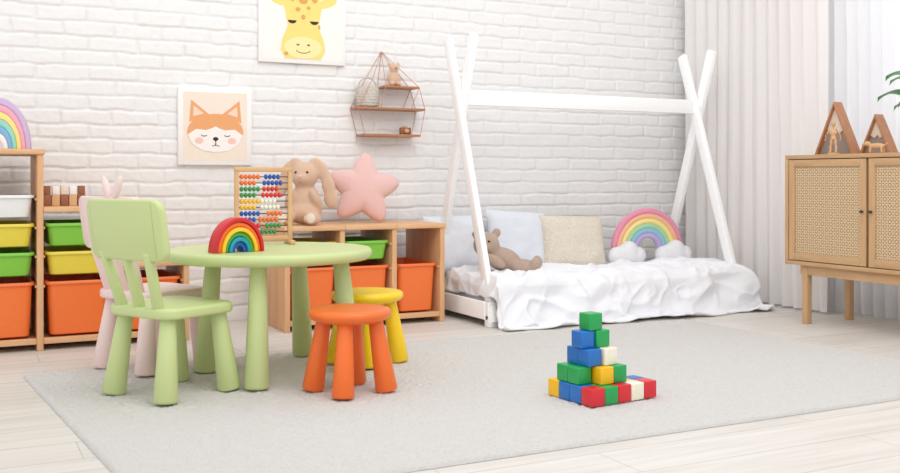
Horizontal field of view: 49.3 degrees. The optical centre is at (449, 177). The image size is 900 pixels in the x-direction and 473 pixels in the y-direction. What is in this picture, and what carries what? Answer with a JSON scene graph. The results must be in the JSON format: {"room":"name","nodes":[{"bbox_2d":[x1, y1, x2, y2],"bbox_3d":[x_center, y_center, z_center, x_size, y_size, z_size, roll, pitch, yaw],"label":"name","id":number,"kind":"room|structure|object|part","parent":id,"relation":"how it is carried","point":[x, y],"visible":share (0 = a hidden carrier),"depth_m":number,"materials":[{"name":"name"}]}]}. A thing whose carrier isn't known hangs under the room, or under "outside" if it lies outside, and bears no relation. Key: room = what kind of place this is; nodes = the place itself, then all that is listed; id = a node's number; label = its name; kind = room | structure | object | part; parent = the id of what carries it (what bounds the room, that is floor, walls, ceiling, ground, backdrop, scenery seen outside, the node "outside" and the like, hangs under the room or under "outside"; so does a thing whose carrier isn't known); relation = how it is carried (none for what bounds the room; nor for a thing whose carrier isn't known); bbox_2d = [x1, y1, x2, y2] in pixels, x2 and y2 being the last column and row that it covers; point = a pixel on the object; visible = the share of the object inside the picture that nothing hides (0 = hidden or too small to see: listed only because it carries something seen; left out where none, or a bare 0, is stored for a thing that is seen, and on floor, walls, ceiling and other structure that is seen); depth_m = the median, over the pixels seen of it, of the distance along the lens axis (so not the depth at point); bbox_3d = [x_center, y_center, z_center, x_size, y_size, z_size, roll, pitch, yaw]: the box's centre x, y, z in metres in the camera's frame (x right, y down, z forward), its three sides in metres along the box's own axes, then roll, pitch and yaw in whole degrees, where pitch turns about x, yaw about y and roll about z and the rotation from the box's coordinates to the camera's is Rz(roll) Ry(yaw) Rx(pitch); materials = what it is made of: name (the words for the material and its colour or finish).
{"room":"children's room","nodes":[
{"label":"children's room","id":0,"kind":"room"},
{"bbox_2d":[0,0,685,306],"bbox_3d":[-0.974,-0.558,5.225,5.955,2.606,0.014,0,0,-27],"label":"wall","id":1,"kind":"structure","parent":0,"point":[94,84],"depth_m":5.48,"materials":[{"name":"white brick"}]},
{"bbox_2d":[44,306,247,325],"bbox_3d":[-0.969,0.710,5.210,5.950,0.070,0.020,0,0,-27],"label":"baseboard","id":2,"kind":"structure","parent":1,"relation":"attached to","point":[237,313],"depth_m":5.13,"materials":[{"name":"white paint"}]},
{"bbox_2d":[177,86,251,164],"bbox_3d":[-1.218,-0.267,5.082,0.380,0.400,0.030,0,0,-27],"label":"painting","id":3,"kind":"object","parent":1,"relation":"attached to","point":[214,125],"visible":1,"depth_m":5.07,"materials":[{"name":"paper"}]},
{"bbox_2d":[258,0,344,65],"bbox_3d":[-0.797,-0.867,5.295,0.486,0.500,0.030,0,0,-27],"label":"painting","id":4,"kind":"object","parent":1,"relation":"attached to","point":[312,32],"visible":1,"depth_m":5.28,"materials":[{"name":"paper"}]},
{"bbox_2d":[350,52,424,137],"bbox_3d":[-0.346,-0.471,5.463,0.405,0.482,0.125,0,0,-27],"label":"wire wall shelf","id":5,"kind":"object","parent":1,"relation":"attached to","point":[389,87],"visible":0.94,"depth_m":5.45,"materials":[{"name":"orange metal"}]},
{"bbox_2d":[355,77,378,106],"bbox_3d":[-0.456,-0.473,5.406,0.137,0.167,0.113,0,0,-27],"label":"woven basket","id":6,"kind":"object","parent":5,"relation":"on","point":[371,98],"visible":0.96,"depth_m":5.36,"materials":[{"name":"white wicker"}]},
{"bbox_3d":[-0.456,-0.526,5.406,0.117,0.061,0.007,0,0,-27],"label":"handle","id":7,"kind":"part","parent":6,"relation":"part of","materials":[{"name":"white wicker"}]},
{"bbox_3d":[-0.345,-0.383,5.463,0.403,0.012,0.121,0,0,-27],"label":"shelf","id":8,"kind":"part","parent":5,"relation":"part of","materials":[{"name":"brown wood"}]},
{"bbox_3d":[-0.342,-0.237,5.465,0.340,0.012,0.121,0,0,-27],"label":"shelf","id":9,"kind":"part","parent":5,"relation":"part of","materials":[{"name":"brown wood"}]},
{"bbox_2d":[388,62,400,85],"bbox_3d":[-0.311,-0.579,5.470,0.075,0.135,0.073,0,0,-27],"label":"teddy bear","id":10,"kind":"object","parent":5,"relation":"on","point":[393,77],"visible":0.98,"depth_m":5.46},
{"bbox_3d":[-0.289,-0.505,5.491,0.207,0.012,0.121,0,0,-27],"label":"shelf","id":11,"kind":"part","parent":5,"relation":"part of","materials":[{"name":"brown wood"}]},
{"bbox_2d":[399,126,410,133],"bbox_3d":[-0.248,-0.268,5.502,0.065,0.049,0.047,0,0,-27],"label":"camera","id":12,"kind":"object","parent":5,"relation":"on","point":[402,130],"visible":0.94,"depth_m":5.49,"materials":[{"name":"brown wood"}]},
{"bbox_2d":[0,302,899,472],"bbox_3d":[0.572,0.770,2.313,6.100,0.050,6.620,0,0,-27],"label":"floor","id":13,"kind":"structure","parent":0,"point":[34,438],"depth_m":2.89,"materials":[{"name":"laminate"}]},
{"bbox_2d":[0,148,188,350],"bbox_3d":[-1.725,0.310,4.481,0.973,0.870,0.452,0,0,-27],"label":"storage unit","id":14,"kind":"object","parent":13,"relation":"on","point":[67,300],"visible":0.66,"depth_m":4.28,"materials":[{"name":"brown wood"}]},
{"bbox_2d":[0,98,31,148],"bbox_3d":[-1.973,-0.237,4.291,0.256,0.224,0.100,0,0,-19],"label":"rainbow","id":15,"kind":"object","parent":14,"relation":"on","point":[14,129],"visible":0.95,"depth_m":4.26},
{"bbox_3d":[-1.999,0.568,4.336,0.273,0.235,0.400,0,0,-27],"label":"drawer","id":16,"kind":"part","parent":14,"relation":"part of","materials":[{"name":"orange plastic"}]},
{"bbox_3d":[-1.999,0.372,4.336,0.273,0.102,0.400,0,0,-27],"label":"drawer","id":17,"kind":"part","parent":14,"relation":"part of","materials":[{"name":"green plastic"}]},
{"bbox_3d":[-1.999,0.247,4.336,0.273,0.100,0.400,0,0,-27],"label":"drawer","id":18,"kind":"part","parent":14,"relation":"part of","materials":[{"name":"yellow plastic"}]},
{"bbox_3d":[-1.999,0.122,4.336,0.273,0.098,0.400,0,0,-27],"label":"drawer","id":19,"kind":"part","parent":14,"relation":"part of","materials":[{"name":"white plastic"}]},
{"bbox_3d":[-1.720,0.247,4.477,0.268,0.100,0.400,0,0,-27],"label":"drawer","id":20,"kind":"part","parent":14,"relation":"part of","materials":[{"name":"green plastic"}]},
{"bbox_2d":[44,186,85,205],"bbox_3d":[-1.729,0.080,4.391,0.177,0.090,0.040,0,0,-27],"label":"blocks","id":21,"kind":"object","parent":14,"relation":"on","point":[55,199],"visible":0.88,"depth_m":4.37,"materials":[{"name":"brown wood"}]},
{"bbox_3d":[-1.720,0.372,4.477,0.268,0.102,0.400,0,0,-27],"label":"drawer","id":22,"kind":"part","parent":14,"relation":"part of","materials":[{"name":"yellow plastic"}]},
{"bbox_3d":[-1.720,0.568,4.477,0.268,0.235,0.400,0,0,-27],"label":"drawer","id":23,"kind":"part","parent":14,"relation":"part of","materials":[{"name":"orange plastic"}]},
{"bbox_3d":[-1.443,0.568,4.616,0.268,0.235,0.400,0,0,-27],"label":"drawer","id":24,"kind":"part","parent":14,"relation":"part of","materials":[{"name":"orange plastic"}]},
{"bbox_2d":[259,220,445,332],"bbox_3d":[-0.507,0.490,5.093,0.868,0.510,0.452,0,0,-27],"label":"storage unit","id":25,"kind":"object","parent":13,"relation":"on","point":[420,275],"visible":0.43,"depth_m":5.00,"materials":[{"name":"brown wood"}]},
{"bbox_2d":[275,158,337,224],"bbox_3d":[-0.732,0.066,4.897,0.328,0.336,0.238,0,0,7],"label":"plush bunny","id":26,"kind":"object","parent":25,"relation":"on","point":[307,205],"visible":0.91,"depth_m":4.90},
{"bbox_3d":[-0.750,0.562,4.964,0.238,0.245,0.400,0,0,-27],"label":"drawer","id":27,"kind":"part","parent":25,"relation":"part of","materials":[{"name":"orange plastic"}]},
{"bbox_3d":[-0.750,0.362,4.964,0.238,0.095,0.400,0,0,-27],"label":"drawer","id":28,"kind":"part","parent":25,"relation":"part of","materials":[{"name":"plastic"}]},
{"bbox_2d":[330,153,398,221],"bbox_3d":[-0.450,0.048,5.145,0.374,0.364,0.142,0,0,-8],"label":"star pillow","id":29,"kind":"object","parent":25,"relation":"on","point":[362,188],"visible":0.98,"depth_m":5.10,"materials":[{"name":"pink fabric"}]},
{"bbox_3d":[-0.500,0.362,5.090,0.238,0.095,0.400,0,0,-27],"label":"drawer","id":30,"kind":"part","parent":25,"relation":"part of","materials":[{"name":"green plastic"}]},
{"bbox_3d":[-0.500,0.562,5.090,0.238,0.245,0.400,0,0,-27],"label":"drawer","id":31,"kind":"part","parent":25,"relation":"part of","materials":[{"name":"orange plastic"}]},
{"bbox_3d":[-0.255,0.562,5.213,0.228,0.245,0.400,0,0,-27],"label":"drawer","id":32,"kind":"part","parent":25,"relation":"part of","materials":[{"name":"orange plastic"}]},
{"bbox_2d":[23,319,899,472],"bbox_3d":[0.220,0.735,3.614,3.201,0.018,1.742,0,0,-27],"label":"rug","id":33,"kind":"object","parent":13,"relation":"on","point":[464,400],"visible":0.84,"depth_m":3.16,"materials":[{"name":"carpet"}]},
{"bbox_2d":[79,176,201,375],"bbox_3d":[-1.164,0.362,3.765,0.385,0.739,0.411,0,0,37],"label":"chair","id":34,"kind":"object","parent":33,"relation":"on","point":[148,329],"visible":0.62,"depth_m":3.70,"materials":[{"name":"pink plastic"}]},
{"bbox_3d":[-1.315,0.590,3.768,0.080,0.278,0.080,7,-2,37],"label":"leg","id":35,"kind":"part","parent":34,"relation":"part of","materials":[{"name":"pink plastic"}]},
{"bbox_3d":[-1.262,0.168,3.636,0.385,0.200,0.072,0,0,37],"label":"backrest","id":36,"kind":"part","parent":34,"relation":"part of","materials":[{"name":"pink plastic"}]},
{"bbox_3d":[-1.120,0.590,3.620,0.080,0.278,0.080,-6,-10,37],"label":"leg","id":37,"kind":"part","parent":34,"relation":"part of","materials":[{"name":"pink plastic"}]},
{"bbox_3d":[-1.145,0.441,3.790,0.330,0.036,0.310,0,0,37],"label":"seat","id":38,"kind":"part","parent":34,"relation":"part of","materials":[{"name":"pink plastic"}]},
{"bbox_3d":[-1.170,0.590,3.959,0.080,0.278,0.080,6,10,37],"label":"leg","id":39,"kind":"part","parent":34,"relation":"part of","materials":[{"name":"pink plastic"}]},
{"bbox_3d":[-0.975,0.590,3.811,0.080,0.278,0.080,-7,2,37],"label":"leg","id":40,"kind":"part","parent":34,"relation":"part of","materials":[{"name":"pink plastic"}]},
{"bbox_2d":[86,198,240,404],"bbox_3d":[-0.963,0.399,3.318,0.385,0.664,0.403,0,0,35],"label":"chair","id":41,"kind":"object","parent":33,"relation":"on","point":[129,231],"visible":1,"depth_m":3.20,"materials":[{"name":"green plastic"}]},
{"bbox_3d":[-1.116,0.590,3.313,0.080,0.278,0.080,6,-3,35],"label":"leg","id":42,"kind":"part","parent":41,"relation":"part of","materials":[{"name":"green plastic"}]},
{"bbox_3d":[-1.059,0.168,3.183,0.385,0.200,0.072,0,0,35],"label":"backrest","id":43,"kind":"part","parent":41,"relation":"part of","materials":[{"name":"green plastic"}]},
{"bbox_3d":[-0.916,0.590,3.172,0.080,0.278,0.080,-6,-10,35],"label":"leg","id":44,"kind":"part","parent":41,"relation":"part of","materials":[{"name":"green plastic"}]},
{"bbox_3d":[-0.947,0.441,3.341,0.330,0.036,0.310,0,0,35],"label":"seat","id":45,"kind":"part","parent":41,"relation":"part of","materials":[{"name":"green plastic"}]},
{"bbox_3d":[-0.978,0.590,3.509,0.080,0.278,0.080,6,10,35],"label":"leg","id":46,"kind":"part","parent":41,"relation":"part of","materials":[{"name":"green plastic"}]},
{"bbox_3d":[-0.778,0.590,3.368,0.080,0.278,0.080,-6,3,35],"label":"leg","id":47,"kind":"part","parent":41,"relation":"part of","materials":[{"name":"green plastic"}]},
{"bbox_2d":[166,242,371,389],"bbox_3d":[-0.679,0.497,3.688,0.770,0.467,0.770,0,0,-27],"label":"table","id":48,"kind":"object","parent":33,"relation":"on","point":[300,255],"visible":0.84,"depth_m":3.48,"materials":[{"name":"green plastic"}]},
{"bbox_3d":[-0.904,0.512,3.679,0.086,0.431,0.086,5,0,-27],"label":"leg","id":49,"kind":"part","parent":48,"relation":"part of","materials":[{"name":"green plastic"}]},
{"bbox_2d":[208,217,263,252],"bbox_3d":[-0.764,0.202,3.506,0.196,0.122,0.064,0,0,-41],"label":"toy","id":50,"kind":"object","parent":48,"relation":"on","point":[231,234],"visible":1,"depth_m":3.48,"materials":[{"name":"multicoloured wood"}]},
{"bbox_3d":[-0.666,0.512,3.393,0.086,0.432,0.086,3,-7,-27],"label":"leg","id":51,"kind":"part","parent":48,"relation":"part of","materials":[{"name":"green plastic"}]},
{"bbox_2d":[234,167,295,243],"bbox_3d":[-0.743,0.111,3.902,0.234,0.306,0.110,0,0,-23],"label":"abacus","id":52,"kind":"object","parent":48,"relation":"on","point":[287,238],"visible":0.8,"depth_m":3.90,"materials":[{"name":"brown wood"}]},
{"bbox_3d":[-0.840,0.110,3.861,0.018,0.285,0.022,0,0,-23],"label":"post","id":53,"kind":"part","parent":52,"relation":"part of","materials":[{"name":"brown wood"}]},
{"bbox_3d":[-0.743,-0.033,3.902,0.230,0.018,0.022,0,0,-23],"label":"rail","id":54,"kind":"part","parent":52,"relation":"part of","materials":[{"name":"brown wood"}]},
{"bbox_3d":[-0.743,0.240,3.902,0.212,0.018,0.020,0,0,-23],"label":"rail","id":55,"kind":"part","parent":52,"relation":"part of","materials":[{"name":"brown wood"}]},
{"bbox_3d":[-0.645,0.110,3.943,0.018,0.285,0.022,0,0,-23],"label":"post","id":56,"kind":"part","parent":52,"relation":"part of","materials":[{"name":"brown wood"}]},
{"bbox_3d":[-0.610,0.512,4.004,0.086,0.433,0.086,-5,7,-26],"label":"leg","id":57,"kind":"part","parent":48,"relation":"part of","materials":[{"name":"green plastic"}]},
{"bbox_3d":[-0.388,0.512,3.668,0.086,0.432,0.086,-6,0,-27],"label":"leg","id":58,"kind":"part","parent":48,"relation":"part of","materials":[{"name":"green plastic"}]},
{"bbox_2d":[302,303,396,399],"bbox_3d":[-0.343,0.588,3.353,0.284,0.287,0.284,0,0,-41],"label":"stool","id":59,"kind":"object","parent":33,"relation":"on","point":[349,372],"visible":1,"depth_m":3.32,"materials":[{"name":"orange plastic"}]},
{"bbox_3d":[-0.451,0.603,3.361,0.076,0.253,0.076,9,1,-41],"label":"leg","id":60,"kind":"part","parent":59,"relation":"part of","materials":[{"name":"orange plastic"}]},
{"bbox_3d":[-0.351,0.603,3.246,0.076,0.253,0.076,8,-12,-40],"label":"leg","id":61,"kind":"part","parent":59,"relation":"part of","materials":[{"name":"orange plastic"}]},
{"bbox_3d":[-0.343,0.468,3.353,0.284,0.047,0.284,0,0,-41],"label":"seat","id":62,"kind":"part","parent":59,"relation":"part of","materials":[{"name":"orange plastic"}]},
{"bbox_3d":[-0.336,0.603,3.461,0.076,0.253,0.076,-8,12,-40],"label":"leg","id":63,"kind":"part","parent":59,"relation":"part of","materials":[{"name":"orange plastic"}]},
{"bbox_3d":[-0.236,0.603,3.346,0.076,0.253,0.076,-9,-1,-41],"label":"leg","id":64,"kind":"part","parent":59,"relation":"part of","materials":[{"name":"orange plastic"}]},
{"bbox_2d":[327,287,407,368],"bbox_3d":[-0.327,0.588,3.865,0.284,0.287,0.284,0,0,35],"label":"stool","id":65,"kind":"object","parent":33,"relation":"on","point":[389,297],"visible":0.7,"depth_m":3.83,"materials":[{"name":"yellow plastic"}]},
{"bbox_3d":[-0.433,0.603,3.846,0.076,0.253,0.076,8,-2,35],"label":"leg","id":66,"kind":"part","parent":65,"relation":"part of","materials":[{"name":"yellow plastic"}]},
{"bbox_3d":[-0.327,0.468,3.865,0.284,0.047,0.284,0,0,35],"label":"seat","id":67,"kind":"part","parent":65,"relation":"part of","materials":[{"name":"yellow plastic"}]},
{"bbox_3d":[-0.307,0.603,3.759,0.076,0.253,0.076,-8,-11,34],"label":"leg","id":68,"kind":"part","parent":65,"relation":"part of","materials":[{"name":"yellow plastic"}]},
{"bbox_3d":[-0.220,0.603,3.885,0.076,0.253,0.076,-8,2,35],"label":"leg","id":69,"kind":"part","parent":65,"relation":"part of","materials":[{"name":"yellow plastic"}]},
{"bbox_2d":[548,311,655,406],"bbox_3d":[0.508,0.586,3.272,0.282,0.282,0.225,0,0,-33],"label":"pyramid","id":70,"kind":"object","parent":33,"relation":"on","point":[591,375],"visible":1,"depth_m":3.20},
{"bbox_2d":[441,32,774,330],"bbox_3d":[0.854,-0.014,5.531,1.790,1.518,1.020,0,0,-27],"label":"bed","id":71,"kind":"object","parent":13,"relation":"on","point":[551,295],"visible":0.95,"depth_m":5.29,"materials":[{"name":"white paint"}]},
{"bbox_2d":[423,215,478,273],"bbox_3d":[0.019,0.375,5.527,0.361,0.320,0.175,0,0,-34],"label":"pillow","id":72,"kind":"object","parent":71,"relation":"on","point":[459,249],"visible":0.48,"depth_m":5.48,"materials":[{"name":"white fabric"}]},
{"bbox_3d":[0.785,0.603,5.605,1.600,0.110,0.700,0,0,-27],"label":"mattress","id":73,"kind":"part","parent":71,"relation":"part of","materials":[{"name":"white fabric"}]},
{"bbox_3d":[0.020,0.665,5.221,0.018,0.090,0.708,0,0,-27],"label":"rail","id":74,"kind":"part","parent":71,"relation":"part of","materials":[{"name":"white paint"}]},
{"bbox_3d":[0.951,0.665,5.275,1.720,0.090,0.030,0,0,-27],"label":"rail","id":75,"kind":"part","parent":71,"relation":"part of","materials":[{"name":"white paint"}]},
{"bbox_2d":[472,228,541,271],"bbox_3d":[0.308,0.391,5.277,0.382,0.239,0.232,0,0,3],"label":"teddy bear","id":76,"kind":"object","parent":71,"relation":"on","point":[500,258],"visible":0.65,"depth_m":5.23},
{"bbox_2d":[486,209,543,267],"bbox_3d":[0.394,0.370,5.716,0.427,0.376,0.180,0,0,-30],"label":"pillow","id":77,"kind":"object","parent":71,"relation":"on","point":[521,232],"visible":0.57,"depth_m":5.67,"materials":[{"name":"white fabric"}]},
{"bbox_2d":[539,215,605,264],"bbox_3d":[0.729,0.385,5.806,0.430,0.332,0.180,0,0,-20],"label":"pillow","id":78,"kind":"object","parent":71,"relation":"on","point":[577,240],"visible":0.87,"depth_m":5.75,"materials":[{"name":"beige fabric"}]},
{"bbox_2d":[445,256,774,330],"bbox_3d":[0.913,0.603,5.410,1.794,0.280,0.758,0,0,-27],"label":"blanket","id":79,"kind":"object","parent":71,"relation":"on","point":[551,295],"depth_m":5.18,"materials":[{"name":"white fabric"}]},
{"bbox_2d":[607,208,691,262],"bbox_3d":[1.213,0.355,5.941,0.578,0.345,0.114,0,0,-21],"label":"pillow","id":80,"kind":"object","parent":71,"relation":"on","point":[640,224],"visible":0.82,"depth_m":5.94,"materials":[{"name":"multicoloured fabric"}]},
{"bbox_2d":[785,152,899,323],"bbox_3d":[2.134,0.314,4.717,0.388,0.862,1.030,0,0,-27],"label":"base cabinet","id":81,"kind":"object","parent":13,"relation":"on","point":[842,211],"visible":1,"depth_m":4.78,"materials":[{"name":"brown wood"}]},
{"bbox_3d":[1.826,0.595,5.015,0.035,0.300,0.035,0,0,-27],"label":"leg","id":82,"kind":"part","parent":81,"relation":"part of","materials":[{"name":"brown wood"}]},
{"bbox_3d":[1.872,-0.075,4.865,0.020,0.035,0.410,0,0,-27],"label":"rail","id":83,"kind":"part","parent":81,"relation":"part of","materials":[{"name":"brown wood"}]},
{"bbox_3d":[1.872,0.404,4.865,0.020,0.035,0.410,0,0,-27],"label":"rail","id":84,"kind":"part","parent":81,"relation":"part of","materials":[{"name":"brown wood"}]},
{"bbox_2d":[825,121,840,153],"bbox_3d":[1.925,-0.202,4.919,0.078,0.168,0.056,0,0,33],"label":"mannequin","id":85,"kind":"object","parent":81,"relation":"on","point":[833,132],"visible":0.98,"depth_m":4.91},
{"bbox_3d":[1.910,-0.163,4.921,0.029,0.075,0.014,0,0,-33],"label":"leg","id":86,"kind":"part","parent":85,"relation":"part of","materials":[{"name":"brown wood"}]},
{"bbox_3d":[1.932,-0.163,4.907,0.014,0.075,0.029,0,0,10],"label":"leg","id":87,"kind":"part","parent":85,"relation":"part of","materials":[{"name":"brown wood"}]},
{"bbox_2d":[814,102,859,154],"bbox_3d":[2.001,-0.255,5.058,0.060,0.275,0.255,0,0,-27],"label":"shelf","id":88,"kind":"object","parent":81,"relation":"on","point":[848,144],"visible":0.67,"depth_m":5.04,"materials":[{"name":"brown wood"}]},
{"bbox_3d":[1.998,-0.250,5.057,0.006,0.249,0.221,0,0,-27],"label":"panel","id":89,"kind":"part","parent":88,"relation":"part of","materials":[{"name":"wood"}]},
{"bbox_3d":[2.099,0.595,5.152,0.035,0.300,0.035,0,0,-27],"label":"leg","id":90,"kind":"part","parent":81,"relation":"part of","materials":[{"name":"brown wood"}]},
{"bbox_3d":[2.006,0.470,4.652,0.025,0.050,0.870,0,0,-27],"label":"leg rail","id":91,"kind":"part","parent":81,"relation":"part of","materials":[{"name":"brown wood"}]},
{"bbox_2d":[862,141,887,152],"bbox_3d":[2.036,-0.148,4.695,0.029,0.059,0.134,0,0,-37],"label":"dog","id":92,"kind":"object","parent":81,"relation":"on","point":[880,146],"visible":0.99,"depth_m":4.68},
{"bbox_2d":[860,114,897,152],"bbox_3d":[2.135,-0.217,4.880,0.060,0.200,0.190,0,0,-27],"label":"shelf","id":93,"kind":"object","parent":81,"relation":"on","point":[878,132],"visible":0.78,"depth_m":4.87,"materials":[{"name":"brown wood"}]},
{"bbox_3d":[2.132,-0.213,4.878,0.006,0.174,0.156,0,0,-27],"label":"panel","id":94,"kind":"part","parent":93,"relation":"part of","materials":[{"name":"white wood"}]},
{"bbox_3d":[2.095,-0.075,4.420,0.020,0.035,0.415,0,0,-27],"label":"rail","id":95,"kind":"part","parent":81,"relation":"part of","materials":[{"name":"brown wood"}]},
{"bbox_3d":[2.095,0.404,4.420,0.020,0.035,0.415,0,0,-27],"label":"rail","id":96,"kind":"part","parent":81,"relation":"part of","materials":[{"name":"brown wood"}]},
{"bbox_2d":[877,71,899,109],"bbox_3d":[2.210,-0.313,4.560,0.234,0.391,0.470,0,0,-27],"label":"potted plant","id":97,"kind":"object","parent":81,"relation":"on","point":[897,91],"visible":1,"depth_m":4.69,"materials":[{"name":"green plant"}]},
{"bbox_2d":[827,0,899,319],"bbox_3d":[2.743,-0.511,4.260,0.082,2.488,2.744,0,0,-27],"label":"sheer curtain","id":98,"kind":"object","parent":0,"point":[864,35],"visible":0.48,"depth_m":5.25,"materials":[{"name":"white fabric"}]},
{"bbox_3d":[3.229,-0.555,3.650,0.150,2.600,6.620,0,0,-27],"label":"wall","id":99,"kind":"structure","parent":0,"visible":0},
{"bbox_2d":[685,0,828,311],"bbox_3d":[1.795,-0.511,5.884,0.071,2.488,1.191,0,0,-27],"label":"curtain","id":100,"kind":"object","parent":99,"relation":"hanging from","point":[767,100],"visible":0.74,"depth_m":5.80,"materials":[{"name":"fabric"}]}
]}

